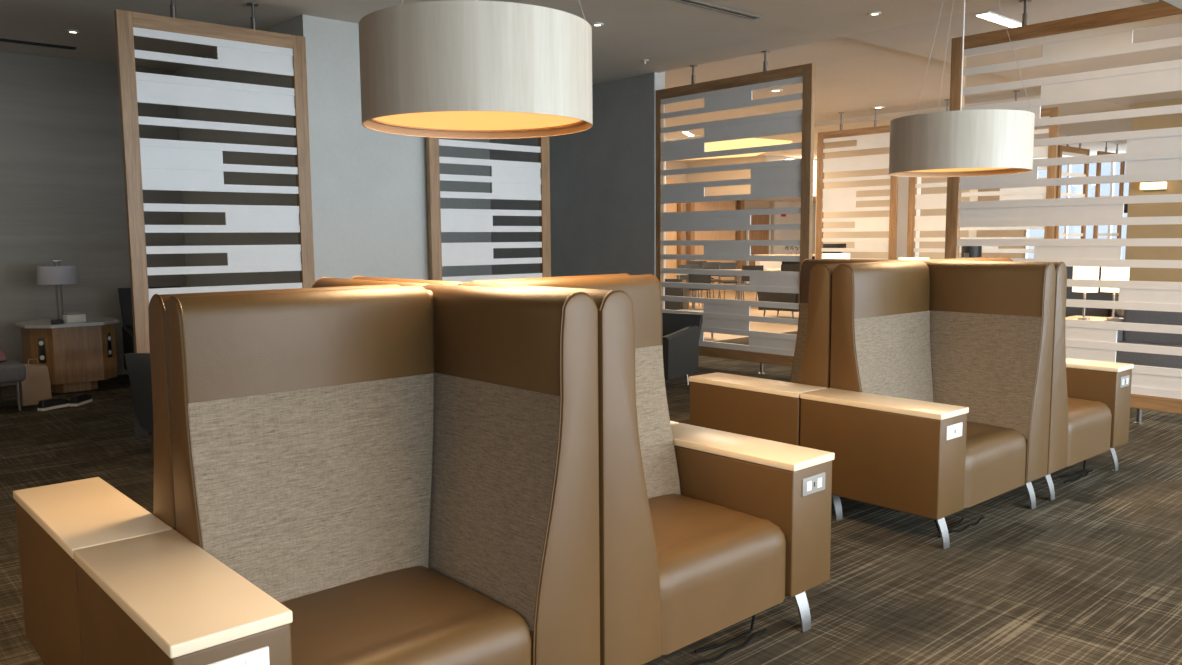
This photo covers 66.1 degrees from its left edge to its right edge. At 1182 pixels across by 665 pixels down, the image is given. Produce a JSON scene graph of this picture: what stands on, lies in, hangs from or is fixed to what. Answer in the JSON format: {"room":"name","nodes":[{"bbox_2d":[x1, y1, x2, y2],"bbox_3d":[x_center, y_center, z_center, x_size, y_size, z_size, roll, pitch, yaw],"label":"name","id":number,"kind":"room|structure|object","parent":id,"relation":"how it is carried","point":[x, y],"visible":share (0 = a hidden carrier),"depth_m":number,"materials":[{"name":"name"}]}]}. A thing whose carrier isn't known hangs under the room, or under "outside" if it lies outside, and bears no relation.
{"room":"airport lounge","nodes":[
{"label":"airport lounge","id":0,"kind":"room"},
{"bbox_2d":[0,51,491,385],"bbox_3d":[-6.653,-1.079,8.745,13.730,3.370,0.190,-6,8,-41],"label":"wall","id":1,"kind":"structure","parent":0,"point":[62,184],"depth_m":9.62,"materials":[{"name":"grey paint"}]},
{"bbox_2d":[175,15,429,286],"bbox_3d":[-3.147,-1.196,9.606,1.230,3.370,3.540,-6,8,-41],"label":"wall","id":2,"kind":"structure","parent":0,"point":[369,187],"depth_m":8.29,"materials":[{"name":"paint"}]},
{"bbox_2d":[489,73,653,276],"bbox_3d":[-2.013,-1.699,13.951,0.170,3.450,8.500,-6,8,-41],"label":"wall","id":3,"kind":"structure","parent":0,"point":[602,175],"depth_m":11.39,"materials":[{"name":"paint"}]},
{"bbox_2d":[654,72,664,308],"bbox_3d":[0.811,-1.390,10.779,0.174,3.450,0.015,-6,8,-41],"label":"trim","id":4,"kind":"structure","parent":3,"relation":"attached to","point":[659,78],"depth_m":10.67,"materials":[{"name":"paint"}]},
{"bbox_2d":[0,295,1181,664],"bbox_3d":[5.457,0.539,9.039,32.000,0.100,16.250,-6,8,-41],"label":"floor","id":5,"kind":"structure","parent":0,"point":[1091,574],"depth_m":4.09,"materials":[{"name":"carpet"}]},
{"bbox_2d":[0,359,25,410],"bbox_3d":[-5.434,0.319,7.876,0.720,0.750,0.760,5,8,42],"label":"lounge chair","id":6,"kind":"object","parent":5,"relation":"on","point":[10,371],"visible":0.89,"depth_m":7.87,"materials":[{"name":"grey fabric"}]},
{"bbox_2d":[0,350,5,360],"bbox_3d":[-5.339,0.172,7.949,0.340,0.156,0.459,-6,8,-41],"label":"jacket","id":7,"kind":"object","parent":6,"relation":"on","point":[2,355],"visible":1,"depth_m":7.98,"materials":[{"name":"red fabric"}]},
{"bbox_2d":[16,359,51,405],"bbox_3d":[-5.095,0.444,8.286,0.140,0.412,0.250,4,7,37],"label":"paper bag","id":8,"kind":"object","parent":5,"relation":"on","point":[36,387],"visible":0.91,"depth_m":8.25,"materials":[{"name":"brown paper"}]},
{"bbox_2d":[37,398,69,410],"bbox_3d":[-4.763,0.628,8.066,0.096,0.085,0.290,2,6,20],"label":"sneaker","id":9,"kind":"object","parent":5,"relation":"on","point":[53,403],"visible":1,"depth_m":8.02,"materials":[{"name":"black fabric"}]},
{"bbox_2d":[15,317,118,392],"bbox_3d":[-5.207,0.225,9.079,0.820,0.685,0.820,-6,8,-41],"label":"end table","id":10,"kind":"object","parent":5,"relation":"on","point":[76,355],"visible":0.98,"depth_m":8.81,"materials":[{"name":"brown wood"}]},
{"bbox_2d":[51,320,63,323],"bbox_3d":[-5.149,-0.102,8.763,0.100,0.030,0.060,-6,8,-41],"label":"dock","id":11,"kind":"object","parent":10,"relation":"on","point":[52,321],"visible":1,"depth_m":8.74,"materials":[{"name":"black plastic"}]},
{"bbox_2d":[37,260,78,319],"bbox_3d":[-5.282,-0.417,9.016,0.356,0.605,0.356,-6,8,-41],"label":"table lamp","id":12,"kind":"object","parent":10,"relation":"on","point":[46,275],"visible":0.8,"depth_m":8.88,"materials":[{"name":"fabric"}]},
{"bbox_2d":[63,311,85,322],"bbox_3d":[-5.062,-0.153,8.902,0.120,0.100,0.170,5,8,42],"label":"tissue box","id":13,"kind":"object","parent":10,"relation":"on","point":[76,316],"visible":0.95,"depth_m":8.86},
{"bbox_2d":[69,394,92,406],"bbox_3d":[-4.646,0.605,8.278,0.096,0.085,0.290,-1,6,-3],"label":"sneaker","id":14,"kind":"object","parent":5,"relation":"on","point":[79,399],"visible":1,"depth_m":8.21,"materials":[{"name":"black fabric"}]},
{"bbox_2d":[125,353,153,454],"bbox_3d":[-2.785,0.456,6.513,0.800,0.722,0.784,-2,6,-11],"label":"armchair","id":15,"kind":"object","parent":5,"relation":"on","point":[138,365],"visible":0.12,"depth_m":6.13,"materials":[{"name":"grey leather"}]},
{"bbox_2d":[118,286,180,369],"bbox_3d":[-4.514,0.033,9.450,0.600,0.982,0.784,-4,7,-33],"label":"armchair","id":16,"kind":"object","parent":5,"relation":"on","point":[125,299],"visible":0.12,"depth_m":9.50,"materials":[{"name":"black fabric"}]},
{"bbox_2d":[114,0,314,352],"bbox_3d":[-2.953,-0.961,7.333,1.457,3.370,0.089,-6,8,-41],"label":"slatted screen","id":17,"kind":"object","parent":5,"relation":"on","point":[149,164],"visible":0.59,"depth_m":7.20,"materials":[{"name":"brown wood"}]},
{"bbox_2d":[13,277,427,664],"bbox_3d":[-1.191,0.500,3.075,1.182,1.320,0.778,-6,8,-42],"label":"booth seat","id":18,"kind":"object","parent":5,"relation":"on","point":[54,521],"visible":0.3,"depth_m":2.65,"materials":[{"name":"leather"}]},
{"bbox_2d":[73,284,599,664],"bbox_3d":[-0.666,0.556,2.498,1.182,1.321,0.778,-6,8,-42],"label":"booth seat","id":19,"kind":"object","parent":5,"relation":"on","point":[396,475],"visible":1,"depth_m":2.56,"materials":[{"name":"leather"}]},
{"bbox_2d":[208,646,269,664],"bbox_3d":[-0.749,0.715,1.917,0.144,0.066,0.007,-6,8,-42],"label":"outlet plate","id":20,"kind":"object","parent":19,"relation":"attached to","point":[243,655],"depth_m":1.93,"materials":[{"name":"white plastic"}]},
{"bbox_2d":[245,657,258,664],"bbox_3d":[-0.722,0.712,1.937,0.028,0.036,0.002,-6,8,-42],"label":"socket","id":21,"kind":"object","parent":19,"relation":"attached to","point":[248,660],"depth_m":1.93,"materials":[{"name":"white plastic"}]},
{"bbox_2d":[426,136,550,281],"bbox_3d":[-0.986,-1.157,9.065,1.450,3.370,0.089,-6,8,-41],"label":"slatted screen","id":22,"kind":"object","parent":5,"relation":"on","point":[509,180],"visible":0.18,"depth_m":9.02,"materials":[{"name":"brown wood"}]},
{"bbox_2d":[350,273,677,424],"bbox_3d":[-0.311,0.410,3.868,1.182,1.320,0.778,-6,8,-42],"label":"booth seat","id":23,"kind":"object","parent":5,"relation":"on","point":[621,274],"visible":0.02,"depth_m":3.44,"materials":[{"name":"leather"}]},
{"bbox_2d":[460,274,834,664],"bbox_3d":[0.214,0.467,3.291,1.182,1.321,0.778,-6,8,-42],"label":"booth seat","id":24,"kind":"object","parent":5,"relation":"on","point":[703,531],"visible":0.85,"depth_m":3.15,"materials":[{"name":"leather"}]},
{"bbox_2d":[807,481,811,490],"bbox_3d":[0.793,0.558,3.301,0.028,0.036,0.003,-6,8,-42],"label":"socket","id":25,"kind":"object","parent":24,"relation":"attached to","point":[809,484],"depth_m":3.30,"materials":[{"name":"white plastic"}]},
{"bbox_2d":[802,472,824,496],"bbox_3d":[0.815,0.555,3.326,0.144,0.066,0.007,-6,8,-42],"label":"outlet plate","id":26,"kind":"object","parent":24,"relation":"attached to","point":[813,483],"depth_m":3.32,"materials":[{"name":"white plastic"}]},
{"bbox_2d":[817,477,821,487],"bbox_3d":[0.842,0.553,3.345,0.028,0.036,0.002,-6,8,-42],"label":"socket","id":27,"kind":"object","parent":24,"relation":"attached to","point":[819,479],"depth_m":3.34,"materials":[{"name":"white plastic"}]},
{"bbox_2d":[662,313,702,384],"bbox_3d":[0.605,0.183,8.968,0.780,0.702,0.784,3,7,30],"label":"armchair","id":28,"kind":"object","parent":5,"relation":"on","point":[681,332],"visible":0.32,"depth_m":8.80,"materials":[{"name":"grey leather"}]},
{"bbox_2d":[655,51,814,373],"bbox_3d":[1.489,-1.270,9.955,0.089,3.370,2.190,-6,8,-41],"label":"slatted screen","id":29,"kind":"object","parent":5,"relation":"on","point":[793,178],"visible":0.81,"depth_m":9.79,"materials":[{"name":"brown wood"}]},
{"bbox_2d":[688,259,912,445],"bbox_3d":[1.265,0.241,5.372,1.182,1.320,0.778,-6,8,-41],"label":"booth seat","id":30,"kind":"object","parent":5,"relation":"on","point":[767,409],"visible":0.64,"depth_m":4.94,"materials":[{"name":"leather"}]},
{"bbox_2d":[815,109,898,259],"bbox_3d":[4.269,-1.824,14.671,0.089,3.450,1.460,-6,8,-41],"label":"slatted screen","id":31,"kind":"object","parent":5,"relation":"on","point":[832,199],"visible":0.59,"depth_m":14.60,"materials":[{"name":"brown wood"}]},
{"bbox_2d":[819,257,986,260],"bbox_3d":[2.163,0.153,6.145,1.182,1.320,0.778,-6,8,-41],"label":"booth seat","id":32,"kind":"object","parent":5,"relation":"on","point":[977,257],"visible":0.02,"depth_m":5.76,"materials":[{"name":"leather"}]},
{"bbox_2d":[800,261,1055,548],"bbox_3d":[1.778,0.299,4.783,1.182,1.321,0.778,-6,8,-41],"label":"booth seat","id":33,"kind":"object","parent":5,"relation":"on","point":[936,404],"visible":0.98,"depth_m":4.78,"materials":[{"name":"leather"}]},
{"bbox_2d":[946,422,962,439],"bbox_3d":[1.681,0.457,4.204,0.144,0.066,0.007,-6,8,-41],"label":"outlet plate","id":34,"kind":"object","parent":33,"relation":"attached to","point":[954,430],"depth_m":4.20,"materials":[{"name":"white plastic"}]},
{"bbox_2d":[907,90,1059,259],"bbox_3d":[5.598,-1.679,13.178,0.089,3.450,2.150,-6,8,-41],"label":"slatted screen","id":35,"kind":"object","parent":5,"relation":"on","point":[923,201],"visible":0.31,"depth_m":13.08,"materials":[{"name":"brown wood"}]},
{"bbox_2d":[930,257,1133,500],"bbox_3d":[2.675,0.211,5.556,1.182,1.321,0.778,-6,8,-41],"label":"booth seat","id":36,"kind":"object","parent":5,"relation":"on","point":[1090,399],"visible":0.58,"depth_m":5.33,"materials":[{"name":"leather"}]},
{"bbox_2d":[1120,375,1129,387],"bbox_3d":[3.276,0.301,5.578,0.144,0.066,0.007,-6,8,-41],"label":"outlet plate","id":37,"kind":"object","parent":36,"relation":"attached to","point":[1124,379],"depth_m":5.57,"materials":[{"name":"white plastic"}]},
{"bbox_2d":[945,0,1181,423],"bbox_3d":[3.893,-1.007,7.255,0.089,3.370,2.190,-6,8,-41],"label":"slatted screen","id":38,"kind":"object","parent":5,"relation":"on","point":[1152,154],"visible":0.69,"depth_m":7.13,"materials":[{"name":"brown wood"}]},
{"bbox_2d":[1054,135,1089,238],"bbox_3d":[9.548,-2.182,18.089,1.460,3.370,0.089,-6,8,-41],"label":"slatted screen","id":39,"kind":"object","parent":5,"relation":"on","point":[1062,150],"visible":0.34,"depth_m":17.93,"materials":[{"name":"brown wood"}]},
{"bbox_2d":[1066,266,1123,317],"bbox_3d":[5.699,-0.258,10.789,1.060,1.122,0.784,2,6,18],"label":"armchair","id":40,"kind":"object","parent":5,"relation":"on","point":[1104,296],"visible":0.06,"depth_m":10.95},
{"bbox_2d":[1066,315,1123,320],"bbox_3d":[5.464,0.131,9.818,0.700,0.550,0.700,-6,8,-41],"label":"side table","id":41,"kind":"object","parent":5,"relation":"on","point":[1094,318],"visible":0.12,"depth_m":9.91,"materials":[{"name":"beige laminate"}]},
{"bbox_2d":[1072,267,1098,319],"bbox_3d":[5.288,-0.421,9.728,0.243,0.569,0.243,-6,8,-41],"label":"table lamp","id":42,"kind":"object","parent":41,"relation":"on","point":[1090,273],"visible":0.75,"depth_m":9.62,"materials":[{"name":"fabric"}]},
{"bbox_2d":[1100,267,1129,319],"bbox_3d":[5.583,-0.421,9.696,0.258,0.571,0.258,-6,8,-41],"label":"table lamp","id":43,"kind":"object","parent":41,"relation":"on","point":[1107,273],"visible":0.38,"depth_m":9.59,"materials":[{"name":"metal"}]},
{"bbox_2d":[1093,142,1124,294],"bbox_3d":[11.045,-2.331,19.407,1.460,3.370,0.089,-6,8,-41],"label":"slatted screen","id":44,"kind":"object","parent":5,"relation":"on","point":[1096,234],"visible":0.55,"depth_m":19.12,"materials":[{"name":"brown wood"}]},
{"bbox_2d":[1103,309,1181,368],"bbox_3d":[5.634,0.174,8.188,0.840,0.800,2.000,-6,8,-41],"label":"sofa","id":45,"kind":"object","parent":5,"relation":"on","point":[1130,316],"visible":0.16,"depth_m":8.64,"materials":[{"name":"grey fabric"}]},
{"bbox_3d":[5.300,-0.355,12.605,0.600,0.940,1.040,-6,8,-41],"label":"cabinet","id":46,"kind":"object","parent":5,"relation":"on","visible":0},
{"bbox_2d":[961,246,981,257],"bbox_3d":[5.217,-1.043,12.466,0.265,0.460,0.260,0,6,2],"label":"urn","id":47,"kind":"object","parent":46,"relation":"on","point":[966,251],"visible":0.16,"depth_m":12.35,"materials":[{"name":"black metal"}]},
{"bbox_3d":[3.801,-0.334,14.158,0.500,0.600,0.500,-6,8,-41],"label":"side table","id":48,"kind":"object","parent":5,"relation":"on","visible":0},
{"bbox_2d":[822,253,849,258],"bbox_3d":[3.796,-0.926,14.096,0.418,0.591,0.418,-6,8,-41],"label":"table lamp","id":49,"kind":"object","parent":48,"relation":"on","point":[831,255],"visible":0.17,"depth_m":13.90,"materials":[{"name":"metal"}]},
{"bbox_3d":[4.663,-0.215,13.192,0.500,0.550,0.500,-6,8,-41],"label":"side table","id":50,"kind":"object","parent":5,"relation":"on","visible":0},
{"bbox_2d":[899,258,928,259],"bbox_3d":[4.659,-0.782,13.133,0.418,0.591,0.418,-6,8,-41],"label":"table lamp","id":51,"kind":"object","parent":50,"relation":"on","point":[899,258],"visible":0.2,"depth_m":12.93,"materials":[{"name":"metal"}]},
{"bbox_2d":[0,0,1181,161],"bbox_3d":[3.770,-3.193,10.530,32.000,0.300,21.250,-6,8,-41],"label":"ceiling","id":52,"kind":"structure","parent":0,"point":[670,34],"depth_m":8.38,"materials":[{"name":"paint"}]},
{"bbox_2d":[0,38,75,49],"bbox_3d":[-6.255,-2.687,7.944,3.110,0.012,0.090,-6,8,-41],"label":"ceiling vent","id":53,"kind":"object","parent":52,"relation":"in","point":[1,39],"visible":1,"depth_m":8.74,"materials":[{"name":"black plastic"}]},
{"bbox_2d":[66,30,79,33],"bbox_3d":[-4.702,-2.731,8.247,0.110,0.012,0.110,-6,8,-41],"label":"recessed light","id":54,"kind":"object","parent":52,"relation":"in","point":[67,31],"visible":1,"depth_m":8.22,"materials":[{"name":"beige"}]},
{"bbox_2d":[358,0,592,138],"bbox_3d":[-0.430,-1.516,3.360,0.860,1.482,0.860,-1,6,-7],"label":"pendant lamp","id":55,"kind":"object","parent":52,"relation":"hanging from","point":[456,69],"visible":1,"depth_m":3.06,"materials":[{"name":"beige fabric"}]},
{"bbox_2d":[368,111,585,131],"bbox_3d":[-0.424,-0.816,3.433,0.847,0.018,0.847,-6,8,-41],"label":"diffuser","id":56,"kind":"object","parent":55,"relation":"attached to","point":[446,121],"depth_m":3.56,"materials":[{"name":"orange"}]},
{"bbox_2d":[591,22,602,26],"bbox_3d":[0.058,-2.756,8.134,0.110,0.012,0.110,-6,8,-41],"label":"recessed light","id":57,"kind":"object","parent":52,"relation":"in","point":[597,24],"visible":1,"depth_m":8.11,"materials":[{"name":"beige"}]},
{"bbox_2d":[673,0,760,19],"bbox_3d":[0.356,-2.638,6.974,2.920,0.012,0.090,-6,8,-41],"label":"ceiling vent","id":58,"kind":"object","parent":52,"relation":"in","point":[691,2],"visible":1,"depth_m":7.60,"materials":[{"name":"black plastic"}]},
{"bbox_2d":[686,138,791,159],"bbox_3d":[2.735,-4.009,20.034,3.300,0.029,4.400,-6,8,-41],"label":"recessed light","id":59,"kind":"object","parent":52,"relation":"in","point":[748,142],"visible":0.5,"depth_m":18.62,"materials":[{"name":"yellow"}]},
{"bbox_2d":[868,11,880,15],"bbox_3d":[2.440,-2.742,7.813,0.110,0.012,0.110,-6,8,-41],"label":"recessed light","id":60,"kind":"object","parent":52,"relation":"in","point":[875,13],"visible":1,"depth_m":7.78,"materials":[{"name":"beige"}]},
{"bbox_2d":[889,0,1034,176],"bbox_3d":[2.318,-1.762,5.665,0.840,1.513,0.840,2,6,22],"label":"pendant lamp","id":61,"kind":"object","parent":52,"relation":"hanging from","point":[983,142],"visible":1,"depth_m":5.39,"materials":[{"name":"white fabric"}]},
{"bbox_2d":[905,168,1018,172],"bbox_3d":[2.324,-1.047,5.739,0.827,0.018,0.827,-6,8,-41],"label":"diffuser","id":62,"kind":"object","parent":61,"relation":"attached to","point":[908,170],"depth_m":5.95,"materials":[{"name":"orange"}]},
{"bbox_2d":[974,11,1027,27],"bbox_3d":[3.684,-2.779,8.111,0.860,0.020,0.130,-6,8,-41],"label":"recessed light","id":63,"kind":"object","parent":52,"relation":"in","point":[987,15],"visible":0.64,"depth_m":8.00,"materials":[{"name":"beige"}]},
{"bbox_2d":[1141,0,1158,2],"bbox_3d":[4.646,-2.717,7.389,0.300,0.008,0.300,-6,8,-41],"label":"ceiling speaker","id":64,"kind":"object","parent":52,"relation":"attached to","point":[1143,1],"visible":0.62,"depth_m":7.47},
{"bbox_2d":[665,137,665,211],"bbox_3d":[1.192,-2.168,18.202,0.500,3.450,0.350,-6,8,-41],"label":"wall pier","id":65,"kind":"object","parent":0,"point":[665,137],"visible":0.07,"depth_m":18.14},
{"bbox_2d":[666,161,769,284],"bbox_3d":[1.294,-2.618,22.511,16.200,3.450,0.200,-6,8,-41],"label":"wall","id":66,"kind":"structure","parent":0,"point":[670,165],"depth_m":23.41,"materials":[{"name":"beige paint"}]},
{"bbox_2d":[665,179,676,278],"bbox_3d":[1.621,-2.356,22.626,1.400,2.900,0.100,-6,8,-41],"label":"wall panel","id":67,"kind":"object","parent":66,"relation":"attached to","point":[671,207],"visible":0.24,"depth_m":22.91,"materials":[{"name":"brown wood"}]},
{"bbox_2d":[694,201,734,292],"bbox_3d":[3.211,-2.515,24.026,1.750,2.900,0.100,-6,8,-41],"label":"wall panel","id":68,"kind":"object","parent":66,"relation":"attached to","point":[715,205],"visible":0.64,"depth_m":24.00,"materials":[{"name":"brown wood"}]},
{"bbox_2d":[745,215,770,282],"bbox_3d":[4.675,-2.298,25.309,1.020,2.180,0.102,-6,8,-41],"label":"door","id":69,"kind":"structure","parent":66,"relation":"in","point":[755,219],"depth_m":25.26,"materials":[{"name":"brown wood"}]},
{"bbox_2d":[689,291,798,340],"bbox_3d":[4.502,-0.644,20.458,18.200,0.100,7.800,-6,8,-41],"label":"floor","id":70,"kind":"structure","parent":0,"point":[748,295],"depth_m":16.67,"materials":[{"name":"beige wood"}]},
{"bbox_2d":[665,279,688,309],"bbox_3d":[1.429,-0.645,16.747,0.660,0.722,0.784,2,6,18],"label":"armchair","id":71,"kind":"object","parent":70,"relation":"on","point":[669,291],"visible":0.26,"depth_m":16.42,"materials":[{"name":"grey leather"}]},
{"bbox_2d":[677,203,684,282],"bbox_3d":[2.286,-2.188,23.133,0.140,2.450,0.150,-6,8,-41],"label":"wood post","id":72,"kind":"object","parent":70,"relation":"on","point":[680,206],"visible":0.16,"depth_m":23.06,"materials":[{"name":"brown wood"}]},
{"bbox_2d":[675,274,702,309],"bbox_3d":[2.071,-0.834,18.342,0.760,0.755,0.760,0,6,4],"label":"dining table","id":73,"kind":"object","parent":70,"relation":"on","point":[693,291],"visible":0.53,"depth_m":18.32,"materials":[{"name":"beige laminate"}]},
{"bbox_2d":[678,265,702,307],"bbox_3d":[2.079,-0.978,19.123,0.486,0.882,0.583,-1,6,-1],"label":"dining chair","id":74,"kind":"object","parent":70,"relation":"on","point":[684,277],"visible":0.11,"depth_m":19.30,"materials":[{"name":"grey leather"}]},
{"bbox_2d":[687,202,694,293],"bbox_3d":[2.563,-2.216,23.377,0.140,2.450,0.150,-6,8,-41],"label":"wood post","id":75,"kind":"object","parent":70,"relation":"on","point":[690,206],"visible":0.32,"depth_m":23.30,"materials":[{"name":"brown wood"}]},
{"bbox_2d":[681,309,712,337],"bbox_3d":[1.437,-0.109,13.150,0.600,0.400,0.600,3,7,31],"label":"coffee table","id":76,"kind":"object","parent":70,"relation":"on","point":[681,309],"visible":0.09,"depth_m":13.24,"materials":[{"name":"beige laminate"}]},
{"bbox_2d":[688,267,710,308],"bbox_3d":[2.115,-0.847,17.861,0.486,0.882,0.583,0,6,1],"label":"dining chair","id":77,"kind":"object","parent":70,"relation":"on","point":[692,278],"visible":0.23,"depth_m":17.61,"materials":[{"name":"grey leather"}]},
{"bbox_2d":[689,261,713,296],"bbox_3d":[2.671,-1.287,22.044,0.486,0.882,0.583,-2,6,-13],"label":"dining chair","id":78,"kind":"object","parent":70,"relation":"on","point":[700,263],"visible":0.12,"depth_m":22.21,"materials":[{"name":"grey leather"}]},
{"bbox_2d":[695,262,720,298],"bbox_3d":[2.711,-1.177,20.983,0.486,0.882,0.583,3,7,27],"label":"dining chair","id":79,"kind":"object","parent":70,"relation":"on","point":[714,265],"visible":0.34,"depth_m":21.09,"materials":[{"name":"grey leather"}]},
{"bbox_2d":[718,262,743,299],"bbox_3d":[3.147,-1.127,20.466,0.486,0.882,0.583,-1,6,-7],"label":"dining chair","id":80,"kind":"object","parent":70,"relation":"on","point":[721,266],"visible":0.64,"depth_m":20.63,"materials":[{"name":"grey leather"}]},
{"bbox_2d":[732,269,741,299],"bbox_3d":[3.164,-0.957,19.438,0.760,0.755,0.760,0,6,4],"label":"dining table","id":81,"kind":"object","parent":70,"relation":"on","point":[738,277],"visible":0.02,"depth_m":19.41,"materials":[{"name":"beige laminate"}]},
{"bbox_2d":[736,200,743,283],"bbox_3d":[4.059,-2.365,24.695,0.140,2.450,0.150,-6,8,-41],"label":"wood post","id":82,"kind":"object","parent":70,"relation":"on","point":[740,203],"visible":0.28,"depth_m":24.60,"materials":[{"name":"brown wood"}]},
{"bbox_2d":[735,265,763,300],"bbox_3d":[3.271,-0.948,18.743,0.486,0.882,0.583,-1,6,-5],"label":"dining chair","id":83,"kind":"object","parent":70,"relation":"on","point":[755,267],"visible":0.3,"depth_m":18.48,"materials":[{"name":"grey leather"}]},
{"bbox_2d":[765,268,780,270],"bbox_3d":[4.216,-1.007,19.832,0.760,0.755,0.760,0,6,4],"label":"dining table","id":84,"kind":"object","parent":70,"relation":"on","point":[777,269],"visible":0.07,"depth_m":19.57,"materials":[{"name":"beige laminate"}]},
{"bbox_2d":[757,292,798,318],"bbox_3d":[3.481,-0.573,16.389,0.780,0.622,0.784,4,8,38],"label":"armchair","id":85,"kind":"object","parent":70,"relation":"on","point":[762,296],"visible":0.49,"depth_m":16.10,"materials":[{"name":"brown leather"}]},
{"bbox_2d":[755,254,814,298],"bbox_3d":[4.851,-1.307,21.292,1.960,1.040,0.660,-1,6,0],"label":"countertop","id":86,"kind":"structure","parent":70,"relation":"on","point":[767,264],"depth_m":20.96,"materials":[{"name":"beige laminate"}]},
{"bbox_2d":[758,254,814,255],"bbox_3d":[4.847,-1.805,21.240,1.960,0.040,0.660,-1,6,0],"label":"countertop","id":87,"kind":"structure","parent":86,"relation":"on","point":[758,254],"depth_m":21.18,"materials":[{"name":"beige laminate"}]},
{"bbox_2d":[781,264,799,271],"bbox_3d":[4.208,-1.001,19.178,0.486,0.882,0.583,0,6,7],"label":"dining chair","id":88,"kind":"object","parent":70,"relation":"on","point":[794,268],"visible":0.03,"depth_m":18.88,"materials":[{"name":"grey leather"}]},
{"bbox_3d":[5.565,-0.873,17.556,0.660,0.940,2.960,-6,8,-41],"label":"countertop","id":89,"kind":"structure","parent":70,"relation":"on","visible":0},
{"bbox_2d":[823,244,845,253],"bbox_3d":[4.859,-1.594,18.200,0.264,0.372,0.420,-6,8,-41],"label":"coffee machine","id":90,"kind":"object","parent":89,"relation":"on","point":[824,245],"visible":0.3,"depth_m":18.07,"materials":[{"name":"black plastic"}]},
{"bbox_2d":[687,155,816,201],"bbox_3d":[5.735,-4.093,24.509,6.500,1.000,2.500,-6,8,-41],"label":"ceiling","id":91,"kind":"structure","parent":0,"point":[746,173],"depth_m":22.44,"materials":[{"name":"white paint"}]},
{"bbox_2d":[770,201,815,253],"bbox_3d":[6.260,-2.591,26.700,3.050,2.450,0.150,-6,8,-41],"label":"wall","id":92,"kind":"structure","parent":0,"point":[775,218],"depth_m":25.98,"materials":[{"name":"beige paint"}]},
{"bbox_2d":[665,37,1040,139],"bbox_3d":[0.961,-3.696,14.793,5.910,0.300,11.100,-6,8,-41],"label":"ceiling","id":93,"kind":"structure","parent":0,"point":[853,77],"depth_m":11.79,"materials":[{"name":"white paint"}]},
{"bbox_2d":[681,131,694,135],"bbox_3d":[1.871,-3.821,17.471,0.130,0.020,0.740,1,6,16],"label":"recessed light","id":94,"kind":"object","parent":93,"relation":"in","point":[687,133],"visible":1,"depth_m":17.33,"materials":[{"name":"beige"}]},
{"bbox_2d":[768,89,782,91],"bbox_3d":[2.520,-3.301,12.393,0.198,0.012,0.198,-6,8,-41],"label":"recessed light","id":95,"kind":"object","parent":93,"relation":"in","point":[770,90],"visible":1,"depth_m":12.36,"materials":[{"name":"beige"}]},
{"bbox_2d":[872,106,884,108],"bbox_3d":[4.465,-3.495,14.107,0.198,0.012,0.198,-6,8,-41],"label":"recessed light","id":96,"kind":"object","parent":93,"relation":"in","point":[875,107],"visible":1,"depth_m":14.08,"materials":[{"name":"beige"}]},
{"bbox_2d":[815,140,977,258],"bbox_3d":[5.900,-2.170,17.863,0.300,3.450,3.300,-6,8,-41],"label":"wall","id":97,"kind":"structure","parent":0,"point":[876,151],"depth_m":18.01,"materials":[{"name":"beige paint"}]},
{"bbox_2d":[896,177,920,259],"bbox_3d":[5.486,-1.913,15.820,0.350,3.370,0.330,-6,8,-41],"label":"wall column","id":98,"kind":"structure","parent":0,"point":[903,183],"depth_m":15.68,"materials":[{"name":"beige paint"}]},
{"bbox_2d":[976,188,1118,294],"bbox_3d":[14.337,-2.460,20.009,0.200,3.450,21.250,-6,8,-41],"label":"wall","id":99,"kind":"structure","parent":0,"point":[979,233],"depth_m":23.91,"materials":[{"name":"beige paint"}]},
{"bbox_2d":[1024,162,1114,257],"bbox_3d":[12.226,-2.933,22.292,0.120,2.950,3.020,-6,8,-41],"label":"window","id":100,"kind":"structure","parent":99,"relation":"in","point":[1112,163],"depth_m":22.52,"materials":[{"name":"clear glass"}]},
{"bbox_2d":[1124,204,1127,212],"bbox_3d":[12.792,-3.002,21.467,0.090,0.350,0.350,-6,8,-41],"label":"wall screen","id":101,"kind":"object","parent":100,"relation":"attached to","point":[1125,205],"visible":0.13,"depth_m":21.53,"materials":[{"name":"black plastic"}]},
{"bbox_2d":[1122,98,1181,314],"bbox_3d":[10.375,-1.453,11.042,0.300,3.370,6.900,-6,8,-41],"label":"wall","id":102,"kind":"structure","parent":0,"point":[1169,120],"depth_m":13.23,"materials":[{"name":"beige paint"}]},
{"bbox_2d":[1140,181,1166,190],"bbox_3d":[8.154,-2.124,13.161,0.130,0.140,0.320,-6,8,-41],"label":"wall sconce","id":103,"kind":"object","parent":102,"relation":"attached to","point":[1151,185],"visible":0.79,"depth_m":13.13,"materials":[{"name":"metal"}]},
{"bbox_2d":[1163,0,1181,9],"bbox_3d":[-0.212,-1.789,1.328,13.700,0.520,1.320,-6,8,-41],"label":"ceiling","id":104,"kind":"structure","parent":0,"point":[1177,3],"depth_m":5.48,"materials":[{"name":"paint"}]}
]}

